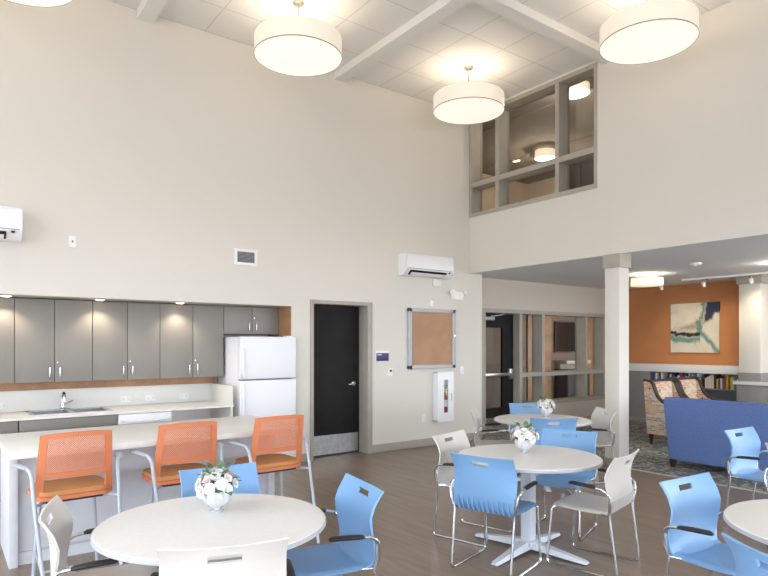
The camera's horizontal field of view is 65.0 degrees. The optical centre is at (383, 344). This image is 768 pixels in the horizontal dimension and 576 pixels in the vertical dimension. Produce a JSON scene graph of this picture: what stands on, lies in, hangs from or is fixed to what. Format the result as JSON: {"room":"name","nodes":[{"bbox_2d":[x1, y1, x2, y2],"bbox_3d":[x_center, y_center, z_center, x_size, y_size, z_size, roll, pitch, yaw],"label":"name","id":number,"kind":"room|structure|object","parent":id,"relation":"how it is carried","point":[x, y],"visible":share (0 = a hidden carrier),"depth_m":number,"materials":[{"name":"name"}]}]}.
{"room":"community room","nodes":[
{"label":"community room","id":0,"kind":"room"},
{"bbox_2d":[0,0,479,444],"bbox_3d":[-1.584,-1.140,8.154,7.380,5.420,0.820,0,0,-37],"label":"wall","id":1,"kind":"structure","parent":0,"point":[164,147],"depth_m":7.30,"materials":[{"name":"white paint"}]},
{"bbox_2d":[0,297,13,383],"bbox_3d":[-4.268,-0.039,6.227,0.750,0.906,0.309,0,0,-37],"label":"upper cabinet","id":2,"kind":"object","parent":1,"relation":"attached to","point":[6,304],"visible":1,"depth_m":6.32,"materials":[{"name":"grey laminate"}]},
{"bbox_2d":[0,206,22,242],"bbox_3d":[-3.985,-1.183,5.726,0.930,0.325,0.214,0,0,-37],"label":"air conditioner","id":3,"kind":"object","parent":1,"relation":"attached to","point":[11,218],"visible":1,"depth_m":5.88,"materials":[{"name":"white plastic"}]},
{"bbox_2d":[14,298,91,382],"bbox_3d":[-3.664,-0.039,6.675,0.751,0.906,0.309,0,0,-37],"label":"upper cabinet","id":4,"kind":"object","parent":1,"relation":"attached to","point":[53,337],"visible":1,"depth_m":6.56,"materials":[{"name":"grey laminate"}]},
{"bbox_2d":[69,236,75,246],"bbox_3d":[-3.291,-1.085,6.369,0.070,0.115,0.010,0,0,-37],"label":"phone jack","id":5,"kind":"object","parent":1,"relation":"attached to","point":[72,239],"visible":1,"depth_m":6.37,"materials":[{"name":"white plastic"}]},
{"bbox_2d":[0,383,210,411],"bbox_3d":[-3.458,0.623,7.010,2.994,0.225,0.019,0,0,-37],"label":"backsplash","id":6,"kind":"structure","parent":1,"relation":"attached to","point":[26,400],"depth_m":7.08,"materials":[{"name":"white tile"}]},
{"bbox_2d":[92,301,159,380],"bbox_3d":[-3.063,-0.039,7.121,0.741,0.906,0.309,0,0,-37],"label":"upper cabinet","id":7,"kind":"object","parent":1,"relation":"attached to","point":[125,335],"visible":0.98,"depth_m":7.01,"materials":[{"name":"grey laminate"}]},
{"bbox_2d":[137,0,168,23],"bbox_3d":[1.199,-3.710,1.563,0.180,0.120,13.080,0,0,-37],"label":"ceiling beam","id":8,"kind":"structure","parent":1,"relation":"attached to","point":[149,11],"depth_m":6.59,"materials":[{"name":"white paint"}]},
{"bbox_2d":[159,303,222,377],"bbox_3d":[-2.445,-0.039,7.580,0.795,0.906,0.309,0,0,-37],"label":"upper cabinet","id":9,"kind":"object","parent":1,"relation":"attached to","point":[191,336],"visible":1,"depth_m":7.47,"materials":[{"name":"grey laminate"}]},
{"bbox_2d":[234,248,257,265],"bbox_3d":[-1.724,-1.085,7.530,0.310,0.200,0.014,0,0,-37],"label":"air vent","id":10,"kind":"object","parent":1,"relation":"in","point":[247,257],"visible":1,"depth_m":7.53,"materials":[{"name":"white plastic"}]},
{"bbox_2d":[314,305,358,455],"bbox_3d":[-0.712,0.504,8.536,0.885,2.108,0.115,0,0,-37],"label":"door","id":11,"kind":"structure","parent":1,"relation":"in","point":[336,328],"depth_m":8.58,"materials":[{"name":"black wood"}]},
{"bbox_2d":[310,299,371,460],"bbox_3d":[-0.660,0.485,8.487,1.020,2.170,0.286,0,0,-37],"label":"trim","id":12,"kind":"structure","parent":1,"relation":"attached to","point":[365,308],"depth_m":8.65,"materials":[{"name":"beige paint"}]},
{"bbox_2d":[376,351,388,360],"bbox_3d":[-0.023,0.170,8.794,0.230,0.150,0.012,0,0,-37],"label":"room sign","id":13,"kind":"object","parent":1,"relation":"attached to","point":[380,355],"visible":1,"depth_m":8.79,"materials":[{"name":"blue plastic"}]},
{"bbox_2d":[301,432,481,462],"bbox_3d":[0.211,1.512,8.964,3.532,0.115,0.018,0,0,-37],"label":"baseboard","id":14,"kind":"structure","parent":1,"relation":"attached to","point":[428,441],"depth_m":9.04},
{"bbox_2d":[398,253,453,279],"bbox_3d":[0.647,-1.183,9.166,0.930,0.325,0.214,0,0,-37],"label":"air conditioner","id":15,"kind":"object","parent":1,"relation":"attached to","point":[409,264],"visible":1,"depth_m":9.03,"materials":[{"name":"white plastic"}]},
{"bbox_2d":[407,308,455,368],"bbox_3d":[0.748,-0.085,9.334,0.950,0.924,0.065,0,0,-37],"label":"cork board","id":16,"kind":"object","parent":1,"relation":"attached to","point":[431,333],"visible":1,"depth_m":9.31,"materials":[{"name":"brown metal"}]},
{"bbox_2d":[433,372,453,421],"bbox_3d":[0.935,0.815,9.417,0.330,0.770,0.155,0,0,-37],"label":"fire extinguisher cabinet","id":17,"kind":"object","parent":1,"relation":"attached to","point":[440,379],"visible":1,"depth_m":9.36,"materials":[{"name":"white metal"}]},
{"bbox_2d":[444,385,447,412],"bbox_3d":[0.965,0.909,9.447,0.071,0.535,0.070,0,0,-37],"label":"fire extinguisher","id":18,"kind":"object","parent":17,"relation":"in","point":[445,388],"visible":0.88,"depth_m":9.42,"materials":[{"name":"red metal"}]},
{"bbox_2d":[450,289,467,299],"bbox_3d":[1.190,-0.787,9.634,0.386,0.155,0.110,0,0,-37],"label":"emergency light","id":19,"kind":"object","parent":1,"relation":"attached to","point":[455,295],"visible":1,"depth_m":9.62,"materials":[{"name":"white plastic"}]},
{"bbox_2d":[480,274,481,430],"bbox_3d":[1.606,0.147,10.028,0.036,2.615,0.034,0,0,-37],"label":"trim","id":20,"kind":"structure","parent":1,"relation":"attached to","point":[480,274],"depth_m":10.02,"materials":[{"name":"white paint"}]},
{"bbox_2d":[214,334,267,383],"bbox_3d":[-3.204,0.535,7.374,3.848,2.070,0.140,0,0,-37],"label":"wall","id":21,"kind":"structure","parent":0,"point":[224,335],"depth_m":8.21,"materials":[{"name":"white paint"}]},
{"bbox_2d":[0,306,290,390],"bbox_3d":[-2.963,0.535,7.049,3.848,2.070,0.668,0,0,-37],"label":"trim","id":22,"kind":"structure","parent":21,"relation":"attached to","point":[284,312],"depth_m":7.30,"materials":[{"name":"brown wood"}]},
{"bbox_2d":[223,306,278,334],"bbox_3d":[-1.830,-0.311,8.075,0.775,0.362,0.370,0,0,-37],"label":"upper cabinet","id":23,"kind":"object","parent":21,"relation":"attached to","point":[236,320],"visible":0.99,"depth_m":7.95,"materials":[{"name":"grey laminate"}]},
{"bbox_2d":[288,76,310,453],"bbox_3d":[-1.344,-1.140,8.332,0.282,5.420,0.820,0,0,-37],"label":"wall","id":24,"kind":"structure","parent":0,"point":[301,86],"depth_m":8.02,"materials":[{"name":"white paint"}]},
{"bbox_2d":[0,429,767,575],"bbox_3d":[3.033,1.630,4.806,20.600,0.120,16.100,0,0,-37],"label":"floor","id":25,"kind":"structure","parent":0,"point":[403,516],"depth_m":5.22,"materials":[{"name":"brown wood"}]},
{"bbox_2d":[0,421,17,433],"bbox_3d":[-4.121,1.165,6.031,0.735,0.810,0.703,0,0,-37],"label":"base cabinet","id":26,"kind":"object","parent":25,"relation":"on","point":[7,427],"visible":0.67,"depth_m":5.95,"materials":[{"name":"grey laminate"}]},
{"bbox_2d":[11,430,123,575],"bbox_3d":[-2.061,1.071,4.008,0.684,1.007,0.677,0,0,-39],"label":"counter stool","id":27,"kind":"object","parent":25,"relation":"on","point":[41,491],"visible":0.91,"depth_m":3.95,"materials":[{"name":"orange plastic"}]},
{"bbox_2d":[39,475,108,496],"bbox_3d":[-2.143,0.964,4.110,0.444,0.028,0.395,0,0,-39],"label":"cushion","id":28,"kind":"object","parent":27,"relation":"on","point":[81,486],"depth_m":4.04,"materials":[{"name":"brown fabric"}]},
{"bbox_2d":[18,414,116,432],"bbox_3d":[-3.454,1.165,6.526,0.915,0.810,0.703,0,0,-37],"label":"base cabinet","id":29,"kind":"object","parent":25,"relation":"on","point":[101,420],"visible":0.26,"depth_m":6.25,"materials":[{"name":"grey laminate"}]},
{"bbox_2d":[38,495,157,575],"bbox_3d":[-1.331,1.161,2.874,0.523,0.818,0.578,0,0,-21],"label":"dining chair","id":30,"kind":"object","parent":25,"relation":"on","point":[59,527],"visible":0.85,"depth_m":2.94,"materials":[{"name":"grey plastic"}]},
{"bbox_2d":[0,383,233,421],"bbox_3d":[-3.241,1.040,6.717,2.994,1.060,0.750,0,0,-37],"label":"countertop","id":31,"kind":"structure","parent":25,"relation":"on","point":[205,400],"depth_m":7.14,"materials":[{"name":"stone"}]},
{"bbox_2d":[60,392,72,408],"bbox_3d":[-3.578,0.629,6.743,0.118,0.199,0.168,0,0,1],"label":"faucet","id":32,"kind":"object","parent":31,"relation":"on","point":[63,396],"visible":1,"depth_m":6.75,"materials":[{"name":"silver metal"}]},
{"bbox_2d":[24,406,112,415],"bbox_3d":[-3.458,0.812,6.618,0.794,0.166,0.514,0,0,-37],"label":"sink","id":33,"kind":"object","parent":31,"relation":"in","point":[85,409],"visible":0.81,"depth_m":6.66,"materials":[{"name":"metal"}]},
{"bbox_2d":[117,411,171,424],"bbox_3d":[-2.837,1.166,6.956,0.570,0.808,0.709,0,0,-37],"label":"dishwasher","id":34,"kind":"object","parent":25,"relation":"on","point":[163,416],"visible":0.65,"depth_m":6.68,"materials":[{"name":"white metal"}]},
{"bbox_2d":[0,415,297,568],"bbox_3d":[-1.883,1.140,4.967,2.160,0.860,1.040,0,0,-37],"label":"kitchen island","id":35,"kind":"object","parent":25,"relation":"on","point":[17,529],"visible":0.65,"depth_m":4.59,"materials":[{"name":"stone"}]},
{"bbox_2d":[0,415,297,460],"bbox_3d":[-1.883,0.733,4.967,2.160,0.045,1.040,0,0,-37],"label":"island countertop","id":36,"kind":"structure","parent":35,"relation":"on","point":[24,445],"depth_m":4.74,"materials":[{"name":"stone"}]},
{"bbox_2d":[131,421,224,503],"bbox_3d":[-1.479,1.071,4.465,0.684,1.007,0.677,0,0,-38],"label":"counter stool","id":37,"kind":"object","parent":25,"relation":"on","point":[163,476],"visible":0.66,"depth_m":4.37,"materials":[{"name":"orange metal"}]},
{"bbox_2d":[143,463,207,480],"bbox_3d":[-1.559,0.964,4.569,0.444,0.028,0.395,0,0,-38],"label":"cushion","id":38,"kind":"object","parent":37,"relation":"on","point":[168,473],"depth_m":4.50,"materials":[{"name":"brown fabric"}]},
{"bbox_2d":[90,493,325,565],"bbox_3d":[-0.818,1.210,2.905,1.075,0.720,1.075,0,0,-9],"label":"round table","id":39,"kind":"object","parent":25,"relation":"on","point":[134,535],"visible":0.83,"depth_m":2.83,"materials":[{"name":"white laminate"}]},
{"bbox_2d":[193,460,241,512],"bbox_3d":[-0.843,0.728,3.064,0.236,0.241,0.230,0,0,25],"label":"flower arrangement","id":40,"kind":"object","parent":39,"relation":"on","point":[215,490],"visible":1,"depth_m":3.01,"materials":[{"name":"white plant"}]},
{"bbox_2d":[178,462,258,497],"bbox_3d":[-0.895,1.161,3.522,0.578,0.818,0.523,0,0,-33],"label":"dining chair","id":41,"kind":"object","parent":25,"relation":"on","point":[247,472],"visible":0.08,"depth_m":3.77,"materials":[{"name":"blue plastic"}]},
{"bbox_2d":[150,537,294,575],"bbox_3d":[-0.669,1.161,2.509,0.578,0.818,0.523,0,0,-17],"label":"dining chair","id":42,"kind":"object","parent":25,"relation":"on","point":[264,558],"visible":1,"depth_m":2.29,"materials":[{"name":"white plastic"}]},
{"bbox_2d":[218,336,295,456],"bbox_3d":[-1.657,0.730,7.884,0.773,1.680,0.765,0,0,-37],"label":"refrigerator","id":43,"kind":"object","parent":25,"relation":"on","point":[260,371],"visible":0.71,"depth_m":7.58,"materials":[{"name":"white metal"}]},
{"bbox_2d":[228,415,319,542],"bbox_3d":[-0.885,1.071,4.882,0.684,1.007,0.677,0,0,-38],"label":"counter stool","id":44,"kind":"object","parent":25,"relation":"on","point":[277,462],"visible":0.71,"depth_m":4.83,"materials":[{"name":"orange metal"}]},
{"bbox_2d":[236,453,298,468],"bbox_3d":[-0.965,0.964,4.985,0.444,0.028,0.395,0,0,-38],"label":"cushion","id":45,"kind":"object","parent":44,"relation":"on","point":[277,460],"depth_m":4.92,"materials":[{"name":"brown fabric"}]},
{"bbox_2d":[287,473,383,575],"bbox_3d":[-0.321,1.161,3.199,0.523,0.818,0.578,0,0,-27],"label":"dining chair","id":46,"kind":"object","parent":25,"relation":"on","point":[354,549],"visible":0.89,"depth_m":3.23,"materials":[{"name":"blue plastic"}]},
{"bbox_2d":[433,430,512,546],"bbox_3d":[0.733,1.161,4.973,0.523,0.818,0.578,0,0,38],"label":"dining chair","id":47,"kind":"object","parent":25,"relation":"on","point":[444,475],"visible":0.41,"depth_m":5.01,"materials":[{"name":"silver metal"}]},
{"bbox_2d":[470,407,514,446],"bbox_3d":[1.255,1.161,6.925,0.523,0.818,0.578,0,0,13],"label":"dining chair","id":48,"kind":"object","parent":25,"relation":"on","point":[477,441],"visible":0.7,"depth_m":6.97,"materials":[{"name":"white plastic"}]},
{"bbox_2d":[449,452,541,575],"bbox_3d":[0.795,1.161,4.263,0.578,0.818,0.523,0,0,37],"label":"dining chair","id":49,"kind":"object","parent":25,"relation":"on","point":[492,489],"visible":1,"depth_m":4.09,"materials":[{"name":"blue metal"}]},
{"bbox_2d":[507,403,540,474],"bbox_3d":[1.839,1.161,7.482,0.578,0.818,0.523,0,0,-1],"label":"dining chair","id":50,"kind":"object","parent":25,"relation":"on","point":[515,408],"visible":0.16,"depth_m":7.70,"materials":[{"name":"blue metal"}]},
{"bbox_2d":[458,444,602,565],"bbox_3d":[1.102,1.210,4.605,1.075,0.720,1.075,0,0,43],"label":"round table","id":51,"kind":"object","parent":25,"relation":"on","point":[540,459],"visible":0.84,"depth_m":4.55,"materials":[{"name":"grey laminate"}]},
{"bbox_2d":[507,421,538,453],"bbox_3d":[1.102,0.728,4.719,0.236,0.241,0.230,0,0,-38],"label":"flower arrangement","id":52,"kind":"object","parent":51,"relation":"on","point":[525,436],"visible":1,"depth_m":4.65,"materials":[{"name":"white plant"}]},
{"bbox_2d":[494,414,591,491],"bbox_3d":[1.798,1.210,6.854,1.075,0.720,1.075,0,0,6],"label":"round table","id":53,"kind":"object","parent":25,"relation":"on","point":[520,418],"visible":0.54,"depth_m":6.86,"materials":[{"name":"grey"}]},
{"bbox_2d":[534,396,554,416],"bbox_3d":[1.883,0.728,7.040,0.230,0.241,0.236,0,0,-34],"label":"flower arrangement","id":54,"kind":"object","parent":53,"relation":"on","point":[546,405],"visible":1,"depth_m":6.97,"materials":[{"name":"white plant"}]},
{"bbox_2d":[530,418,577,493],"bbox_3d":[1.739,1.161,6.379,0.578,0.818,0.523,0,0,1],"label":"dining chair","id":55,"kind":"object","parent":25,"relation":"on","point":[565,424],"visible":0.15,"depth_m":6.15,"materials":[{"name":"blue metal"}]},
{"bbox_2d":[536,428,598,541],"bbox_3d":[1.500,1.161,5.102,0.578,0.818,0.523,0,0,33],"label":"dining chair","id":56,"kind":"object","parent":25,"relation":"on","point":[585,440],"visible":0.41,"depth_m":5.18,"materials":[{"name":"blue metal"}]},
{"bbox_2d":[553,360,590,397],"bbox_3d":[4.961,0.995,15.878,1.040,1.150,0.418,0,0,-37],"label":"sideboard","id":57,"kind":"object","parent":25,"relation":"on","point":[564,384],"visible":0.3,"depth_m":15.60,"materials":[{"name":"black wood"}]},
{"bbox_2d":[553,360,590,368],"bbox_3d":[4.961,0.535,15.878,1.040,0.230,0.418,0,0,-37],"label":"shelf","id":58,"kind":"object","parent":57,"relation":"attached to","point":[559,364],"depth_m":15.69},
{"bbox_2d":[546,448,639,575],"bbox_3d":[1.504,1.161,4.317,0.523,0.818,0.578,0,0,40],"label":"dining chair","id":59,"kind":"object","parent":25,"relation":"on","point":[620,492],"visible":1,"depth_m":4.18,"materials":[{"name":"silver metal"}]},
{"bbox_2d":[588,407,616,483],"bbox_3d":[2.352,1.161,6.990,0.523,0.818,0.578,0,0,-7],"label":"dining chair","id":60,"kind":"object","parent":25,"relation":"on","point":[601,423],"visible":0.56,"depth_m":6.97,"materials":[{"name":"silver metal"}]},
{"bbox_2d":[471,440,767,493],"bbox_3d":[5.310,1.576,4.616,0.040,0.028,13.080,0,0,-37],"label":"trim","id":61,"kind":"structure","parent":25,"relation":"on","point":[471,440],"depth_m":6.76,"materials":[{"name":"beige"}]},
{"bbox_2d":[659,472,767,575],"bbox_3d":[1.834,1.161,3.220,0.578,0.818,0.523,0,0,-33],"label":"dining chair","id":62,"kind":"object","parent":25,"relation":"on","point":[691,537],"visible":0.87,"depth_m":3.35,"materials":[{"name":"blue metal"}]},
{"bbox_2d":[721,533,767,575],"bbox_3d":[1.633,1.161,2.224,0.523,0.818,0.578,0,0,-13],"label":"dining chair","id":63,"kind":"object","parent":25,"relation":"on","point":[746,558],"visible":1,"depth_m":2.29,"materials":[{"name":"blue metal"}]},
{"bbox_2d":[723,499,767,544],"bbox_3d":[2.184,1.210,2.787,1.075,0.720,1.075,0,0,33],"label":"round table","id":64,"kind":"object","parent":25,"relation":"on","point":[749,518],"visible":1,"depth_m":2.94,"materials":[{"name":"grey laminate"}]},
{"bbox_2d":[724,426,767,523],"bbox_3d":[3.297,1.161,5.191,0.578,0.818,0.523,0,0,-33],"label":"dining chair","id":65,"kind":"object","parent":25,"relation":"on","point":[745,452],"visible":0.92,"depth_m":5.35,"materials":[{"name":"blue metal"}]},
{"bbox_2d":[763,443,767,548],"bbox_3d":[3.245,1.161,4.552,0.523,0.818,0.578,0,0,-37],"label":"dining chair","id":66,"kind":"object","parent":25,"relation":"on","point":[766,444],"visible":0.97,"depth_m":4.62,"materials":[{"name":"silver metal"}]},
{"bbox_2d":[107,0,733,102],"bbox_3d":[-0.159,-3.800,5.565,7.785,0.100,5.190,0,0,-37],"label":"ceiling","id":67,"kind":"structure","parent":0,"point":[504,53],"depth_m":7.28,"materials":[{"name":"tile"}]},
{"bbox_2d":[5,0,72,7],"bbox_3d":[-3.156,-3.448,5.155,0.958,0.604,0.958,0,0,6],"label":"pendant lamp","id":68,"kind":"object","parent":67,"relation":"hanging from","point":[33,3],"visible":1,"depth_m":5.56,"materials":[{"name":"white fabric"}]},
{"bbox_2d":[10,0,70,5],"bbox_3d":[-3.156,-3.157,5.155,0.940,0.006,0.940,0,0,6],"label":"diffuser","id":69,"kind":"object","parent":68,"relation":"attached to","point":[22,2],"depth_m":5.56,"materials":[{"name":"white"}]},
{"bbox_2d":[254,0,341,76],"bbox_3d":[-0.939,-3.448,6.614,0.958,0.604,0.958,0,0,-37],"label":"pendant lamp","id":70,"kind":"object","parent":67,"relation":"hanging from","point":[290,45],"visible":1,"depth_m":6.43,"materials":[{"name":"beige fabric"}]},
{"bbox_2d":[255,35,340,75],"bbox_3d":[-0.939,-3.157,6.614,0.940,0.006,0.940,0,0,-37],"label":"diffuser","id":71,"kind":"object","parent":70,"relation":"attached to","point":[290,55],"depth_m":6.56,"materials":[{"name":"white"}]},
{"bbox_2d":[433,65,504,124],"bbox_3d":[1.145,-3.448,8.162,0.958,0.604,0.958,0,0,8],"label":"pendant lamp","id":72,"kind":"object","parent":67,"relation":"hanging from","point":[463,103],"visible":1,"depth_m":7.93,"materials":[{"name":"white fabric"}]},
{"bbox_2d":[434,98,503,123],"bbox_3d":[1.145,-3.157,8.162,0.940,0.006,0.940,0,0,8],"label":"diffuser","id":73,"kind":"object","parent":72,"relation":"attached to","point":[448,110],"depth_m":8.13,"materials":[{"name":"white"}]},
{"bbox_2d":[599,0,698,64],"bbox_3d":[2.762,-3.448,6.311,0.958,0.604,0.958,0,0,-38],"label":"pendant lamp","id":74,"kind":"object","parent":67,"relation":"hanging from","point":[649,31],"visible":1,"depth_m":6.14,"materials":[{"name":"white fabric"}]},
{"bbox_2d":[600,19,697,63],"bbox_3d":[2.762,-3.157,6.311,0.940,0.006,0.940,0,0,-38],"label":"diffuser","id":75,"kind":"object","parent":74,"relation":"attached to","point":[639,41],"depth_m":6.26,"materials":[{"name":"white"}]},
{"bbox_2d":[482,173,554,210],"bbox_3d":[4.885,-2.955,10.479,5.860,2.950,11.000,0,0,-37],"label":"wall","id":76,"kind":"structure","parent":0,"point":[518,191],"depth_m":16.10,"materials":[{"name":"beige paint"}]},
{"bbox_2d":[482,87,593,170],"bbox_3d":[4.769,-4.372,10.393,2.050,0.025,10.800,0,0,-37],"label":"trim","id":77,"kind":"structure","parent":76,"relation":"attached to","point":[591,89],"depth_m":12.24,"materials":[{"name":"grey paint"}]},
{"bbox_2d":[486,313,574,407],"bbox_3d":[3.589,0.170,13.701,9.100,2.800,2.480,0,0,-37],"label":"wall","id":78,"kind":"structure","parent":0,"point":[493,335],"depth_m":14.52,"materials":[{"name":"brown paint"}]},
{"bbox_2d":[527,315,531,400],"bbox_3d":[3.727,0.285,15.192,0.380,2.550,0.050,0,0,-37],"label":"wood panel","id":79,"kind":"object","parent":78,"relation":"attached to","point":[529,317],"visible":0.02,"depth_m":15.11,"materials":[{"name":"brown wood"}]},
{"bbox_2d":[545,316,550,397],"bbox_3d":[4.161,0.285,15.514,0.460,2.550,0.050,0,0,-37],"label":"wood panel","id":80,"kind":"object","parent":78,"relation":"attached to","point":[547,318],"visible":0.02,"depth_m":15.54,"materials":[{"name":"brown wood"}]},
{"bbox_2d":[554,322,574,351],"bbox_3d":[4.866,-0.190,16.023,1.040,0.800,0.074,0,0,-37],"label":"television","id":81,"kind":"object","parent":78,"relation":"attached to","point":[564,332],"visible":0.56,"depth_m":15.90,"materials":[{"name":"black plastic"}]},
{"bbox_2d":[587,318,592,394],"bbox_3d":[5.734,0.285,16.682,0.440,2.550,0.050,0,0,-37],"label":"wood panel","id":82,"kind":"object","parent":78,"relation":"attached to","point":[589,320],"visible":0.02,"depth_m":16.64,"materials":[{"name":"brown wood"}]},
{"bbox_2d":[482,77,593,183],"bbox_3d":[4.885,-4.430,10.479,5.860,0.100,11.000,0,0,-37],"label":"ceiling","id":83,"kind":"structure","parent":0,"point":[530,133],"depth_m":12.53,"materials":[{"name":"grey paint"}]},
{"bbox_2d":[535,147,554,160],"bbox_3d":[3.602,-4.270,13.499,0.440,0.220,0.440,0,0,-37],"label":"lamp","id":84,"kind":"object","parent":83,"relation":"attached to","point":[542,154],"visible":0.91,"depth_m":13.36,"materials":[{"name":"white fabric"}]},
{"bbox_2d":[570,81,589,98],"bbox_3d":[3.208,-4.290,10.105,0.460,0.180,0.460,0,0,-37],"label":"lamp","id":85,"kind":"object","parent":83,"relation":"attached to","point":[580,90],"visible":0.56,"depth_m":9.98,"materials":[{"name":"white fabric"}]},
{"bbox_2d":[482,278,604,416],"bbox_3d":[3.302,0.205,11.807,5.020,2.730,0.220,0,0,-37],"label":"wall","id":86,"kind":"structure","parent":0,"point":[496,293],"depth_m":11.63,"materials":[{"name":"beige paint"}]},
{"bbox_2d":[482,308,604,433],"bbox_3d":[3.102,0.470,11.657,3.680,2.200,0.242,0,0,-37],"label":"window","id":87,"kind":"structure","parent":86,"relation":"in","point":[538,373],"depth_m":11.61,"materials":[{"name":"beige paint"}]},
{"bbox_2d":[486,313,513,429],"bbox_3d":[2.065,0.500,10.873,0.880,2.120,0.175,0,0,-37],"label":"door","id":88,"kind":"structure","parent":87,"relation":"attached to","point":[504,321],"depth_m":11.02,"materials":[{"name":"black metal"}]},
{"bbox_2d":[469,0,767,272],"bbox_3d":[5.390,-2.505,4.676,0.250,2.690,13.080,0,0,-37],"label":"wall","id":89,"kind":"structure","parent":0,"point":[682,138],"depth_m":7.16,"materials":[{"name":"white paint"}]},
{"bbox_2d":[469,62,596,217],"bbox_3d":[2.194,-2.888,8.960,0.252,1.655,2.370,0,0,-37],"label":"window","id":90,"kind":"structure","parent":89,"relation":"in","point":[562,161],"depth_m":8.88,"materials":[{"name":"beige paint"}]},
{"bbox_2d":[469,233,767,288],"bbox_3d":[7.643,-1.218,6.642,6.208,0.124,13.550,0,0,-37],"label":"ceiling","id":91,"kind":"structure","parent":0,"point":[747,254],"depth_m":8.88,"materials":[{"name":"white paint"}]},
{"bbox_2d":[631,274,663,286],"bbox_3d":[4.355,-1.065,9.986,0.500,0.190,0.500,0,0,-37],"label":"lamp","id":92,"kind":"object","parent":91,"relation":"attached to","point":[646,281],"visible":1,"depth_m":9.81,"materials":[{"name":"white fabric"}]},
{"bbox_2d":[659,272,767,289],"bbox_3d":[6.192,-1.076,9.589,0.089,0.168,3.753,0,0,-37],"label":"track light","id":93,"kind":"object","parent":91,"relation":"attached to","point":[703,283],"visible":0.94,"depth_m":10.23,"materials":[{"name":"white plastic"}]},
{"bbox_2d":[481,421,766,491],"bbox_3d":[7.700,1.628,6.597,6.170,0.124,13.410,0,0,-37],"label":"floor","id":94,"kind":"structure","parent":0,"point":[654,457],"depth_m":8.19,"materials":[{"name":"grey carpet"}]},
{"bbox_2d":[603,253,630,464],"bbox_3d":[3.026,0.205,7.834,0.260,2.730,0.250,0,0,-37],"label":"column","id":95,"kind":"structure","parent":94,"relation":"on","point":[616,266],"depth_m":7.75,"materials":[{"name":"white paint"}]},
{"bbox_2d":[643,378,684,443],"bbox_3d":[4.606,1.059,9.450,0.714,1.014,0.750,0,0,-34],"label":"armchair","id":96,"kind":"object","parent":94,"relation":"on","point":[655,390],"visible":0.48,"depth_m":9.47,"materials":[{"name":"fabric"}]},
{"bbox_2d":[629,363,738,421],"bbox_3d":[5.649,0.980,11.738,0.328,1.180,2.650,0,0,-37],"label":"bookcase","id":97,"kind":"object","parent":94,"relation":"on","point":[638,372],"visible":0.11,"depth_m":11.89,"materials":[{"name":"white wood"}]},
{"bbox_2d":[670,376,726,400],"bbox_3d":[5.271,1.059,9.981,0.714,1.014,0.750,0,0,-34],"label":"armchair","id":98,"kind":"object","parent":94,"relation":"on","point":[690,387],"visible":0.33,"depth_m":10.23,"materials":[{"name":"multicoloured fabric"}]},
{"bbox_2d":[663,397,767,470],"bbox_3d":[4.546,1.125,7.138,0.867,0.890,2.118,0,0,-37],"label":"sofa","id":99,"kind":"object","parent":94,"relation":"on","point":[695,428],"visible":0.91,"depth_m":7.30,"materials":[{"name":"blue fabric"}]},
{"bbox_2d":[733,380,767,403],"bbox_3d":[6.637,1.097,9.488,0.250,0.945,2.060,0,0,-37],"label":"half wall","id":100,"kind":"structure","parent":94,"relation":"on","point":[746,391],"depth_m":10.03,"materials":[{"name":"white paint"}]},
{"bbox_2d":[736,275,767,381],"bbox_3d":[6.447,0.205,10.437,0.598,2.730,0.400,0,0,-37],"label":"pilaster","id":101,"kind":"object","parent":94,"relation":"on","point":[753,298],"visible":0.76,"depth_m":10.26,"materials":[{"name":"white paint"}]},
{"bbox_2d":[629,281,738,365],"bbox_3d":[6.011,0.205,11.614,0.100,2.730,3.360,0,0,-37],"label":"wall","id":102,"kind":"structure","parent":0,"point":[649,308],"depth_m":11.98,"materials":[{"name":"orange paint"}]},
{"bbox_2d":[671,302,719,352],"bbox_3d":[5.960,-0.315,11.564,0.040,0.950,0.920,0,0,-37],"label":"picture","id":103,"kind":"object","parent":102,"relation":"attached to","point":[695,327],"visible":1,"depth_m":11.52},
{"bbox_3d":[4.885,-1.430,10.479,5.860,0.100,11.000,0,0,-37],"label":"floor","id":104,"kind":"structure","parent":0,"visible":0},
{"bbox_2d":[570,159,593,189],"bbox_3d":[3.278,-2.190,9.659,0.418,1.420,0.900,0,0,-37],"label":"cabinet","id":105,"kind":"object","parent":104,"relation":"on","point":[581,174],"visible":0.16,"depth_m":9.51,"materials":[{"name":"brown wood"}]},
{"bbox_3d":[5.792,-3.800,1.904,2.595,0.100,2.595,0,0,-37],"label":"ceiling","id":106,"kind":"structure","parent":0,"visible":0},
{"bbox_2d":[334,0,473,82],"bbox_3d":[3.283,-3.710,3.111,0.180,0.120,13.080,0,0,-37],"label":"ceiling beam","id":107,"kind":"structure","parent":106,"relation":"attached to","point":[440,10],"depth_m":7.20,"materials":[{"name":"white paint"}]},
{"bbox_3d":[0.614,-3.800,4.523,2.595,0.100,2.595,0,0,-37],"label":"ceiling","id":108,"kind":"structure","parent":0,"visible":0},
{"bbox_2d":[472,0,607,63],"bbox_3d":[-1.893,-3.711,4.218,11.990,0.119,0.170,0,0,-37],"label":"ceiling beam","id":109,"kind":"structure","parent":108,"relation":"attached to","point":[513,10],"depth_m":6.95,"materials":[{"name":"white paint"}]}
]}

